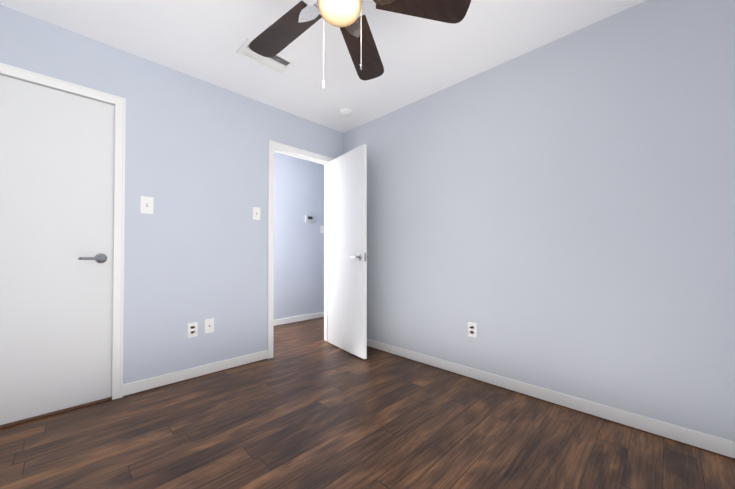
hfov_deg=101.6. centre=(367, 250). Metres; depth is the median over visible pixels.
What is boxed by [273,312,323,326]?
baseboard
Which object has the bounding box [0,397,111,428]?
trim
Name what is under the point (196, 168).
wall
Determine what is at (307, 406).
floor
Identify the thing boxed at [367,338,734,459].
baseboard
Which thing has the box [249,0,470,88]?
fan
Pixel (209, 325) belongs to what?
outlet
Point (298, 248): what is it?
wall
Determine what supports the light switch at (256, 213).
attached to the wall at (196, 168)
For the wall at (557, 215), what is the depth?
1.91 m
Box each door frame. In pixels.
[0,73,114,104]
[267,140,333,358]
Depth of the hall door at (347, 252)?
3.03 m
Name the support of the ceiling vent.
in the ceiling
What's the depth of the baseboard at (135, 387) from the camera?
2.39 m
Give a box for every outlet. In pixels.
[187,322,197,337]
[205,318,213,333]
[468,322,476,337]
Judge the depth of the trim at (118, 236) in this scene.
2.08 m
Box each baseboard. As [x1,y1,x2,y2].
[123,350,267,396]
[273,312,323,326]
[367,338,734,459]
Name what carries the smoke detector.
attached to the ceiling
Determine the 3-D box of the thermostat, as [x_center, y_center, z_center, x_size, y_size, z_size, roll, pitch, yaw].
[-0.879,-0.477,4.569,0.034,0.120,0.150,-1,-1,45]
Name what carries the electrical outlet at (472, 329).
attached to the wall at (557, 215)
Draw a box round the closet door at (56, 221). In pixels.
[0,75,114,424]
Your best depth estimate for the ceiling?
2.03 m
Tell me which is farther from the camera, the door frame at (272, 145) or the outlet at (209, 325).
the door frame at (272, 145)
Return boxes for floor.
[0,317,734,488]
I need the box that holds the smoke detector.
[339,108,352,116]
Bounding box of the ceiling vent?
[236,37,295,73]
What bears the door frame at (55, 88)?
attached to the wall at (196, 168)
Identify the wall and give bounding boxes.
[0,5,342,383]
[273,152,323,319]
[343,0,734,440]
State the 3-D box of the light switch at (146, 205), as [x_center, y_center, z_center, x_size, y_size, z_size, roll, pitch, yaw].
[-1.621,-0.333,2.205,0.018,0.124,0.078,-1,-1,45]
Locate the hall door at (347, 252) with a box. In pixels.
[328,144,367,358]
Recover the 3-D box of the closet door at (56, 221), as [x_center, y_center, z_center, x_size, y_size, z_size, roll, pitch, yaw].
[-2.027,-0.004,1.812,0.092,2.028,0.754,-1,-1,45]
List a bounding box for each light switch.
[140,196,153,213]
[253,207,259,219]
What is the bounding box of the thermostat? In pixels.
[305,215,313,222]
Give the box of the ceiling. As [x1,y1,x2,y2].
[0,0,645,132]
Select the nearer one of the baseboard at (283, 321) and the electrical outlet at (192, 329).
the electrical outlet at (192, 329)
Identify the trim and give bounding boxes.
[0,63,125,399]
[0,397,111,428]

